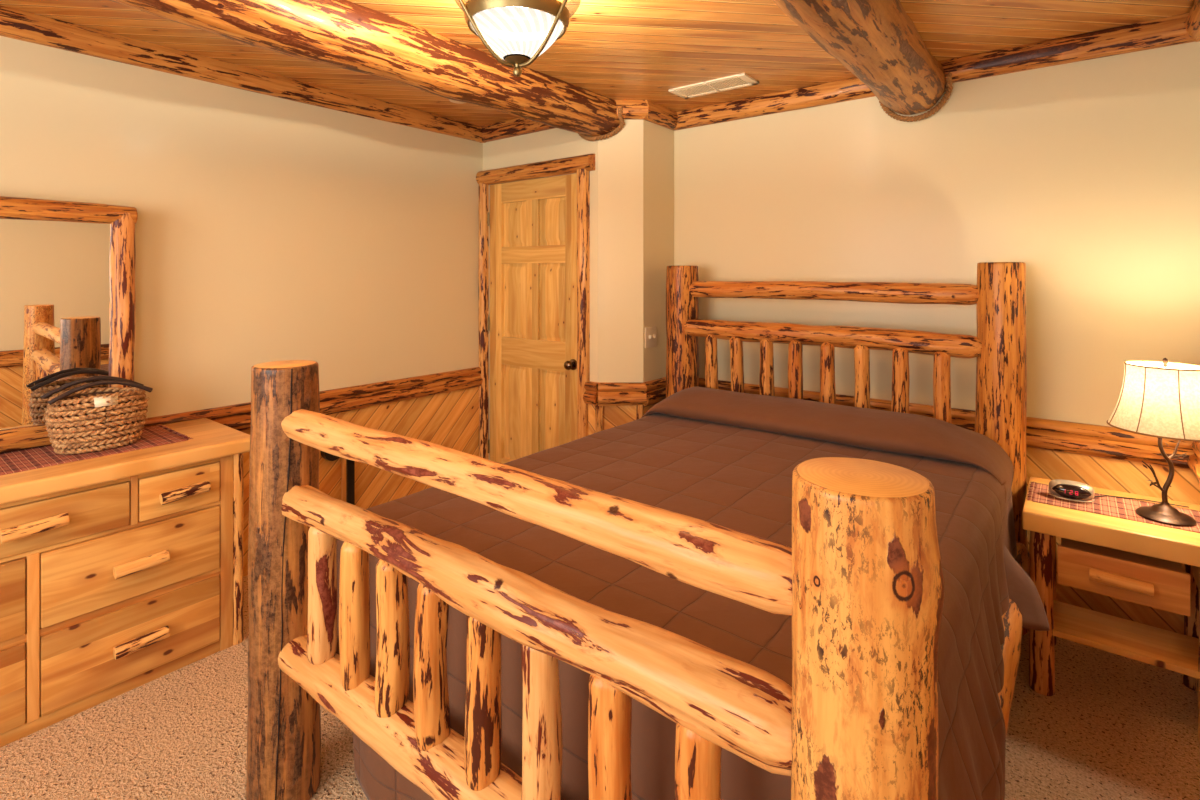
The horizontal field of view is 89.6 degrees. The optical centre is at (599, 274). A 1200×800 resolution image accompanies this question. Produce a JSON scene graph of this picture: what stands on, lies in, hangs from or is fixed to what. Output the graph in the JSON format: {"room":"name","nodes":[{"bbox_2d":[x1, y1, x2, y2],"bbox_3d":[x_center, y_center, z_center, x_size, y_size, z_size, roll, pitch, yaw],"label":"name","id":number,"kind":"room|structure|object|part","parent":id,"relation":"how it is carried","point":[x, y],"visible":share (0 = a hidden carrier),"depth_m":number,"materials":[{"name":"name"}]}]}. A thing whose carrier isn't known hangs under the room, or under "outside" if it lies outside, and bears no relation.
{"room":"bedroom","nodes":[
{"label":"bedroom","id":0,"kind":"room"},
{"bbox_2d":[0,36,482,417],"bbox_3d":[-1.929,0.230,2.740,0.120,2.440,4.760,0,0,38],"label":"wall","id":1,"kind":"structure","parent":0,"point":[268,228],"depth_m":2.94,"materials":[{"name":"beige paint"}]},
{"bbox_2d":[0,5,485,142],"bbox_3d":[-2.012,-0.940,2.487,0.063,0.107,4.020,0,0,38],"label":"trim","id":2,"kind":"structure","parent":1,"relation":"attached to","point":[14,23],"depth_m":2.74,"materials":[{"name":"brown wood"}]},
{"bbox_2d":[143,367,482,430],"bbox_3d":[-2.015,0.682,2.486,0.057,0.130,4.015,0,0,38],"label":"trim","id":3,"kind":"structure","parent":1,"relation":"attached to","point":[237,416],"depth_m":3.36,"materials":[{"name":"brown wood"}]},
{"bbox_2d":[241,387,478,576],"bbox_3d":[-2.032,1.045,2.502,0.012,0.810,4.020,0,0,38],"label":"wainscoting","id":4,"kind":"structure","parent":1,"relation":"attached to","point":[449,419],"depth_m":3.57,"materials":[{"name":"brown wood"}]},
{"bbox_2d":[483,128,597,459],"bbox_3d":[-0.365,0.230,3.825,0.995,2.440,0.120,0,0,38],"label":"wall","id":5,"kind":"structure","parent":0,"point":[556,143],"depth_m":3.67,"materials":[{"name":"beige paint"}]},
{"bbox_2d":[480,117,554,142],"bbox_3d":[-0.412,-0.939,3.750,1.015,0.106,0.056,0,0,38],"label":"trim","id":6,"kind":"structure","parent":5,"relation":"attached to","point":[516,126],"depth_m":3.85,"materials":[{"name":"brown wood"}]},
{"bbox_2d":[487,173,576,463],"bbox_3d":[-0.440,0.420,3.796,0.797,2.040,0.107,0,0,38],"label":"door","id":7,"kind":"structure","parent":5,"relation":"attached to","point":[533,222],"depth_m":3.80,"materials":[{"name":"brown wood"}]},
{"bbox_3d":[-0.178,0.535,3.566,0.066,0.066,0.068,0,0,38],"label":"knob","id":8,"kind":"part","parent":7,"relation":"part of","materials":[{"name":"brown metal"}]},
{"bbox_2d":[476,154,597,459],"bbox_3d":[-0.419,0.377,3.749,1.010,2.146,0.066,0,0,38],"label":"door frame","id":9,"kind":"structure","parent":5,"relation":"attached to","point":[583,176],"depth_m":3.51,"materials":[{"name":"brown wood"}]},
{"bbox_2d":[0,0,1194,125],"bbox_3d":[-0.493,-1.040,1.609,3.835,0.100,4.820,0,0,38],"label":"ceiling","id":10,"kind":"structure","parent":0,"point":[612,49],"depth_m":2.51,"materials":[{"name":"brown wood"}]},
{"bbox_2d":[108,0,620,135],"bbox_3d":[-1.253,-0.921,1.953,0.299,0.311,4.120,1,1,39],"label":"ceiling beam","id":11,"kind":"structure","parent":10,"relation":"attached to","point":[344,34],"depth_m":2.33,"materials":[{"name":"brown wood"}]},
{"bbox_2d":[578,106,624,140],"bbox_3d":[-0.023,-0.856,3.480,0.335,0.184,0.073,0,0,19],"label":"ring","id":12,"kind":"object","parent":11,"relation":"attached to","point":[585,137],"visible":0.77,"depth_m":3.45,"materials":[{"name":"brown"}]},
{"bbox_2d":[449,99,464,103],"bbox_3d":[-0.786,-0.976,3.367,0.116,0.028,0.116,0,0,38],"label":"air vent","id":13,"kind":"object","parent":10,"relation":"attached to","point":[453,101],"visible":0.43,"depth_m":3.38,"materials":[{"name":"beige plastic"}]},
{"bbox_2d":[455,0,580,76],"bbox_3d":[-0.238,-0.794,1.794,0.445,0.392,0.436,0,0,38],"label":"ceiling light","id":14,"kind":"object","parent":10,"relation":"attached to","point":[516,32],"visible":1,"depth_m":1.75,"materials":[{"name":"white glass"}]},
{"bbox_3d":[-0.343,-0.792,1.771,0.204,0.338,0.013,0,0,-30],"label":"arm","id":15,"kind":"part","parent":14,"relation":"part of","materials":[{"name":"gold metal"}]},
{"bbox_3d":[-0.250,-0.704,1.825,0.286,0.122,0.286,0,0,38],"label":"lamp shade","id":16,"kind":"part","parent":14,"relation":"part of","materials":[{"name":"white glass"}]},
{"bbox_3d":[-0.156,-0.792,1.771,0.204,0.338,0.013,0,0,30],"label":"arm","id":17,"kind":"part","parent":14,"relation":"part of","materials":[{"name":"gold metal"}]},
{"bbox_2d":[669,73,758,98],"bbox_3d":[0.593,-0.984,3.167,0.435,0.012,0.180,0,0,38],"label":"ceiling vent","id":18,"kind":"object","parent":10,"relation":"in","point":[741,80],"visible":1,"depth_m":3.15,"materials":[{"name":"beige metal"}]},
{"bbox_2d":[772,0,945,114],"bbox_3d":[0.118,-0.898,1.122,0.283,0.285,4.510,0,0,38],"label":"ceiling beam","id":19,"kind":"structure","parent":10,"relation":"attached to","point":[877,41],"depth_m":2.12,"materials":[{"name":"brown wood"}]},
{"bbox_2d":[879,72,952,121],"bbox_3d":[1.488,-0.827,2.869,0.327,0.191,0.078,0,0,38],"label":"ring","id":20,"kind":"object","parent":19,"relation":"attached to","point":[948,78],"visible":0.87,"depth_m":2.84,"materials":[{"name":"brown wood"}]},
{"bbox_2d":[0,575,1199,799],"bbox_3d":[-0.493,1.500,1.609,3.835,0.100,4.820,0,0,38],"label":"floor","id":21,"kind":"structure","parent":0,"point":[1114,726],"depth_m":1.87,"materials":[{"name":"carpet"}]},
{"bbox_2d":[0,418,249,747],"bbox_3d":[-1.964,1.048,2.048,0.561,0.805,1.300,0,0,38],"label":"dresser","id":22,"kind":"object","parent":21,"relation":"on","point":[120,573],"visible":1,"depth_m":2.06,"materials":[{"name":"brown wood"}]},
{"bbox_3d":[-1.961,1.280,1.695,0.018,0.252,0.509,0,0,38],"label":"drawer","id":23,"kind":"part","parent":22,"relation":"part of","materials":[{"name":"brown wood"}]},
{"bbox_3d":[-1.961,1.007,1.695,0.018,0.238,0.509,0,0,38],"label":"drawer","id":24,"kind":"part","parent":22,"relation":"part of","materials":[{"name":"brown wood"}]},
{"bbox_3d":[-1.763,0.790,1.887,0.042,0.042,0.155,2,4,40],"label":"handle","id":25,"kind":"part","parent":22,"relation":"part of","materials":[{"name":"brown wood"}]},
{"bbox_3d":[-1.792,0.795,1.909,0.018,0.150,0.493,0,0,38],"label":"drawer","id":26,"kind":"part","parent":22,"relation":"part of","materials":[{"name":"brown wood"}]},
{"bbox_2d":[0,425,192,474],"bbox_3d":[-2.038,0.642,2.083,0.360,0.006,0.994,0,0,38],"label":"table runner","id":27,"kind":"object","parent":22,"relation":"on","point":[42,456],"visible":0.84,"depth_m":2.17,"materials":[{"name":"red fabric"}]},
{"bbox_2d":[0,196,137,452],"bbox_3d":[-2.141,0.179,2.181,0.094,0.925,0.757,0,0,38],"label":"dresser mirror","id":28,"kind":"object","parent":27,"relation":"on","point":[68,297],"visible":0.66,"depth_m":2.28,"materials":[{"name":"clear glass"}]},
{"bbox_3d":[-2.136,0.599,2.193,0.083,0.085,0.630,0,0,38],"label":"frame rail","id":29,"kind":"part","parent":28,"relation":"part of","materials":[{"name":"brown wood"}]},
{"bbox_2d":[0,218,110,429],"bbox_3d":[-2.146,0.180,2.188,0.009,0.840,0.720,0,0,40],"label":"mirror glass","id":30,"kind":"object","parent":28,"relation":"attached to","point":[55,275],"depth_m":2.27,"materials":[{"name":"mirror"}]},
{"bbox_3d":[-2.142,-0.242,2.185,0.086,0.084,0.750,0,0,38],"label":"frame rail","id":31,"kind":"part","parent":28,"relation":"part of","materials":[{"name":"brown wood"}]},
{"bbox_2d":[40,376,152,453],"bbox_3d":[-1.873,0.513,2.256,0.322,0.256,0.250,0,0,-42],"label":"wicker basket","id":32,"kind":"object","parent":27,"relation":"on","point":[112,417],"visible":1,"depth_m":2.19,"materials":[{"name":"brown wicker"}]},
{"bbox_3d":[-1.915,0.419,2.289,0.022,0.068,0.305,0,0,38],"label":"handle","id":33,"kind":"part","parent":32,"relation":"part of","materials":[{"name":"black"}]},
{"bbox_3d":[-1.828,0.422,2.221,0.022,0.068,0.305,0,0,38],"label":"handle","id":34,"kind":"part","parent":32,"relation":"part of","materials":[{"name":"black"}]},
{"bbox_3d":[-1.623,1.280,2.124,0.018,0.252,0.510,0,0,38],"label":"drawer","id":35,"kind":"part","parent":22,"relation":"part of","materials":[{"name":"brown wood"}]},
{"bbox_3d":[-1.623,1.007,2.124,0.018,0.238,0.510,0,0,38],"label":"drawer","id":36,"kind":"part","parent":22,"relation":"part of","materials":[{"name":"brown wood"}]},
{"bbox_3d":[-1.593,1.278,2.102,0.041,0.042,0.153,2,4,40],"label":"handle","id":37,"kind":"part","parent":22,"relation":"part of","materials":[{"name":"brown wood"}]},
{"bbox_3d":[-1.593,1.007,2.102,0.042,0.042,0.153,2,4,40],"label":"handle","id":38,"kind":"part","parent":22,"relation":"part of","materials":[{"name":"brown wood"}]},
{"bbox_3d":[-1.544,0.795,2.225,0.018,0.150,0.253,0,0,38],"label":"drawer","id":39,"kind":"part","parent":22,"relation":"part of","materials":[{"name":"brown wood"}]},
{"bbox_3d":[-1.512,0.795,2.204,0.044,0.042,0.150,2,4,40],"label":"handle","id":40,"kind":"part","parent":22,"relation":"part of","materials":[{"name":"brown wood"}]},
{"bbox_2d":[321,451,354,504],"bbox_3d":[-1.407,1.150,3.241,0.050,0.600,0.165,0,0,38],"label":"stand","id":41,"kind":"object","parent":21,"relation":"on","point":[347,466],"visible":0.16,"depth_m":3.27,"materials":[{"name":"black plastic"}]},
{"bbox_2d":[246,262,1029,799],"bbox_3d":[0.396,0.700,2.104,1.743,1.500,2.423,0,0,38],"label":"bed","id":42,"kind":"object","parent":21,"relation":"on","point":[860,581],"visible":0.73,"depth_m":1.14,"materials":[{"name":"brown wood"}]},
{"bbox_3d":[-0.883,0.851,1.694,0.184,1.199,0.186,0,0,38],"label":"post","id":43,"kind":"part","parent":42,"relation":"part of","materials":[{"name":"brown wood"}]},
{"bbox_3d":[-0.287,1.017,1.221,1.438,0.118,0.121,-2,-1,38],"label":"rail","id":44,"kind":"part","parent":42,"relation":"part of","materials":[{"name":"brown wood"}]},
{"bbox_3d":[-0.286,0.609,1.223,1.438,0.110,0.114,0,0,38],"label":"rail","id":45,"kind":"part","parent":42,"relation":"part of","materials":[{"name":"beige wood"}]},
{"bbox_3d":[-0.286,0.405,1.222,1.438,0.091,0.086,0,0,38],"label":"rail","id":46,"kind":"part","parent":42,"relation":"part of","materials":[{"name":"beige wood"}]},
{"bbox_3d":[0.471,0.700,3.446,0.200,1.500,0.202,0,0,38],"label":"post","id":47,"kind":"part","parent":42,"relation":"part of","materials":[{"name":"brown wood"}]},
{"bbox_3d":[1.037,0.299,2.963,1.435,0.110,0.110,0,0,38],"label":"rail","id":48,"kind":"part","parent":42,"relation":"part of","materials":[{"name":"brown wood"}]},
{"bbox_3d":[1.051,0.083,2.981,1.435,0.099,0.096,0,0,38],"label":"rail","id":49,"kind":"part","parent":42,"relation":"part of","materials":[{"name":"brown wood"}]},
{"bbox_3d":[0.322,0.849,0.745,0.177,1.202,0.178,0,0,38],"label":"post","id":50,"kind":"part","parent":42,"relation":"part of","materials":[{"name":"wood"}]},
{"bbox_3d":[1.664,0.700,2.508,0.196,1.500,0.192,0,0,38],"label":"post","id":51,"kind":"part","parent":42,"relation":"part of","materials":[{"name":"brown wood"}]},
{"bbox_3d":[1.020,1.101,1.596,0.120,0.124,2.090,0,0,38],"label":"rail","id":52,"kind":"part","parent":42,"relation":"part of","materials":[{"name":"brown wood"}]},
{"bbox_2d":[1022,477,1199,744],"bbox_3d":[1.809,1.136,2.117,0.515,0.628,0.475,0,0,38],"label":"nightstand","id":53,"kind":"object","parent":21,"relation":"on","point":[1124,559],"visible":0.88,"depth_m":2.02,"materials":[{"name":"brown wood"}]},
{"bbox_3d":[1.545,1.170,2.112,0.075,0.560,0.075,0,0,38],"label":"leg","id":54,"kind":"part","parent":53,"relation":"part of","materials":[{"name":"brown wood"}]},
{"bbox_3d":[1.760,1.170,2.386,0.070,0.560,0.071,0,0,38],"label":"leg","id":55,"kind":"part","parent":53,"relation":"part of","materials":[{"name":"brown wood"}]},
{"bbox_2d":[1026,482,1199,532],"bbox_3d":[1.822,0.819,2.139,0.501,0.006,0.245,0,0,38],"label":"table runner","id":56,"kind":"object","parent":53,"relation":"on","point":[1124,508],"visible":0.71,"depth_m":2.14,"materials":[{"name":"red fabric"}]},
{"bbox_2d":[1048,479,1188,507],"bbox_3d":[1.863,0.786,2.177,0.427,0.068,0.096,0,0,9],"label":"alarm clock","id":57,"kind":"object","parent":56,"relation":"on","point":[1066,489],"visible":0.98,"depth_m":2.18,"materials":[{"name":"black plastic"}]},
{"bbox_3d":[1.925,0.815,2.184,0.314,0.009,0.052,0,0,14],"label":"cord","id":58,"kind":"part","parent":57,"relation":"part of","materials":[{"name":"black plastic"}]},
{"bbox_2d":[1107,358,1199,525],"bbox_3d":[1.903,0.549,2.034,0.304,0.538,0.304,0,0,38],"label":"table lamp","id":59,"kind":"object","parent":56,"relation":"on","point":[1159,399],"visible":1,"depth_m":1.98,"materials":[{"name":"beige fabric"}]},
{"bbox_3d":[1.903,0.413,2.034,0.304,0.220,0.304,0,0,38],"label":"shade trim","id":60,"kind":"part","parent":59,"relation":"part of","materials":[{"name":"brown"}]},
{"bbox_3d":[1.903,0.413,2.034,0.298,0.214,0.298,0,0,38],"label":"lamp shade","id":61,"kind":"part","parent":59,"relation":"part of","materials":[{"name":"white fabric"}]},
{"bbox_3d":[1.899,0.630,2.033,0.150,0.287,0.015,0,0,-3],"label":"twig stem","id":62,"kind":"part","parent":59,"relation":"part of","materials":[{"name":"brown metal"}]},
{"bbox_3d":[1.677,0.990,1.946,0.157,0.041,0.042,1,1,38],"label":"handle","id":63,"kind":"part","parent":53,"relation":"part of","materials":[{"name":"brown wood"}]},
{"bbox_3d":[1.799,0.993,2.098,0.328,0.130,0.338,0,0,38],"label":"drawer","id":64,"kind":"part","parent":53,"relation":"part of","materials":[{"name":"brown wood"}]},
{"bbox_2d":[1053,600,1199,678],"bbox_3d":[1.776,1.234,2.063,0.410,0.022,0.240,0,0,38],"label":"shelf","id":65,"kind":"object","parent":53,"relation":"attached to","point":[1169,650],"depth_m":2.03,"materials":[{"name":"brown wood"}]},
{"bbox_3d":[2.096,1.170,2.124,0.071,0.560,0.068,0,0,38],"label":"leg","id":66,"kind":"part","parent":53,"relation":"part of","materials":[{"name":"brown wood"}]},
{"bbox_3d":[1.878,1.170,1.849,0.070,0.560,0.072,0,0,38],"label":"leg","id":67,"kind":"part","parent":53,"relation":"part of","materials":[{"name":"brown wood"}]},
{"bbox_2d":[598,120,642,381],"bbox_3d":[0.148,0.230,3.517,0.323,2.440,0.104,0,0,-3],"label":"wall","id":68,"kind":"structure","parent":0,"point":[620,156],"depth_m":3.47,"materials":[{"name":"beige paint"}]},
{"bbox_2d":[595,404,602,432],"bbox_3d":[-0.003,1.095,3.453,0.046,0.710,0.034,0,0,0],"label":"trim","id":69,"kind":"structure","parent":68,"relation":"attached to","point":[598,409],"depth_m":3.44,"materials":[{"name":"brown wood"}]},
{"bbox_2d":[598,382,646,405],"bbox_3d":[0.126,0.683,3.443,0.276,0.129,0.054,0,0,0],"label":"trim","id":70,"kind":"structure","parent":68,"relation":"attached to","point":[609,393],"depth_m":3.43,"materials":[{"name":"brown wood"}]},
{"bbox_2d":[603,402,658,429],"bbox_3d":[0.260,1.045,3.542,0.547,0.810,0.143,0,0,-30],"label":"wainscoting","id":71,"kind":"structure","parent":68,"relation":"attached to","point":[613,416],"depth_m":3.46,"materials":[{"name":"brown wood"}]},
{"bbox_2d":[615,100,647,119],"bbox_3d":[0.131,-0.939,3.441,0.285,0.106,0.058,0,0,0],"label":"trim","id":72,"kind":"structure","parent":68,"relation":"attached to","point":[632,109],"depth_m":3.42,"materials":[{"name":"brown wood"}]},
{"bbox_2d":[636,404,643,419],"bbox_3d":[0.231,1.095,3.452,0.047,0.710,0.034,0,0,0],"label":"trim","id":73,"kind":"structure","parent":68,"relation":"attached to","point":[640,408],"depth_m":3.44,"materials":[{"name":"brown wood"}]},
{"bbox_2d":[643,120,673,381],"bbox_3d":[0.314,0.230,3.634,0.100,2.440,0.340,0,0,38],"label":"wall","id":74,"kind":"structure","parent":0,"point":[658,141],"depth_m":3.59,"materials":[{"name":"beige paint"}]},
{"bbox_2d":[645,326,656,347],"bbox_3d":[0.304,0.365,3.521,0.022,0.120,0.120,0,0,38],"label":"light switch","id":75,"kind":"object","parent":74,"relation":"attached to","point":[650,332],"visible":1,"depth_m":3.52,"materials":[{"name":"beige plastic"}]},
{"bbox_2d":[643,377,665,405],"bbox_3d":[0.370,0.683,3.577,0.056,0.127,0.360,0,0,38],"label":"trim","id":76,"kind":"structure","parent":74,"relation":"attached to","point":[655,392],"depth_m":3.50,"materials":[{"name":"brown wood"}]},
{"bbox_2d":[640,100,677,129],"bbox_3d":[0.369,-0.939,3.572,0.063,0.107,0.370,0,0,38],"label":"trim","id":77,"kind":"structure","parent":74,"relation":"attached to","point":[660,115],"depth_m":3.53,"materials":[{"name":"brown wood"}]},
{"bbox_2d":[674,41,1199,426],"bbox_3d":[1.453,0.230,3.031,2.475,2.440,0.120,0,0,38],"label":"wall","id":78,"kind":"structure","parent":0,"point":[1085,174],"depth_m":2.74,"materials":[{"name":"beige paint"}]},
{"bbox_2d":[674,13,1196,130],"bbox_3d":[1.358,-0.938,2.991,2.335,0.106,0.060,0,0,38],"label":"trim","id":79,"kind":"structure","parent":78,"relation":"attached to","point":[1168,31],"depth_m":2.65,"materials":[{"name":"brown wood"}]},
{"bbox_2d":[699,378,1194,469],"bbox_3d":[1.359,0.683,2.993,2.335,0.130,0.056,0,0,38],"label":"trim","id":80,"kind":"structure","parent":78,"relation":"attached to","point":[1108,442],"depth_m":2.50,"materials":[{"name":"brown wood"}]},
{"bbox_2d":[1026,446,1199,634],"bbox_3d":[1.373,1.045,3.010,2.335,0.810,0.012,0,0,38],"label":"wainscoting","id":81,"kind":"structure","parent":78,"relation":"attached to","point":[1131,477],"depth_m":2.44,"materials":[{"name":"brown wood"}]},
{"bbox_3d":[0.980,0.230,0.526,0.120,2.440,4.640,0,0,38],"label":"wall","id":82,"kind":"structure","parent":0,"visible":0},
{"bbox_2d":[1185,0,1199,41],"bbox_3d":[0.872,-0.939,0.535,0.060,0.109,4.520,0,0,38],"label":"trim","id":83,"kind":"structure","parent":82,"relation":"attached to","point":[1192,23],"depth_m":2.20,"materials":[{"name":"brown wood"}]},
{"bbox_2d":[1187,441,1199,484],"bbox_3d":[0.874,0.683,0.534,0.056,0.131,4.520,0,0,38],"label":"trim","id":84,"kind":"structure","parent":82,"relation":"attached to","point":[1193,462],"depth_m":2.20,"materials":[{"name":"brown wood"}]},
{"bbox_3d":[0.406,1.049,2.105,1.455,0.178,1.950,0,0,38],"label":"box spring","id":85,"kind":"object","parent":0,"visible":0},
{"bbox_3d":[0.406,0.854,2.105,1.455,0.209,1.950,0,0,38],"label":"mattress","id":86,"kind":"object","parent":85,"relation":"on","visible":0},
{"bbox_2d":[336,386,1048,799],"bbox_3d":[0.425,0.994,2.069,1.765,0.832,2.038,0,0,38],"label":"bedspread","id":87,"kind":"object","parent":86,"relation":"on","point":[729,459],"visible":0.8,"depth_m":1.64,"materials":[{"name":"brown fabric"}]}
]}

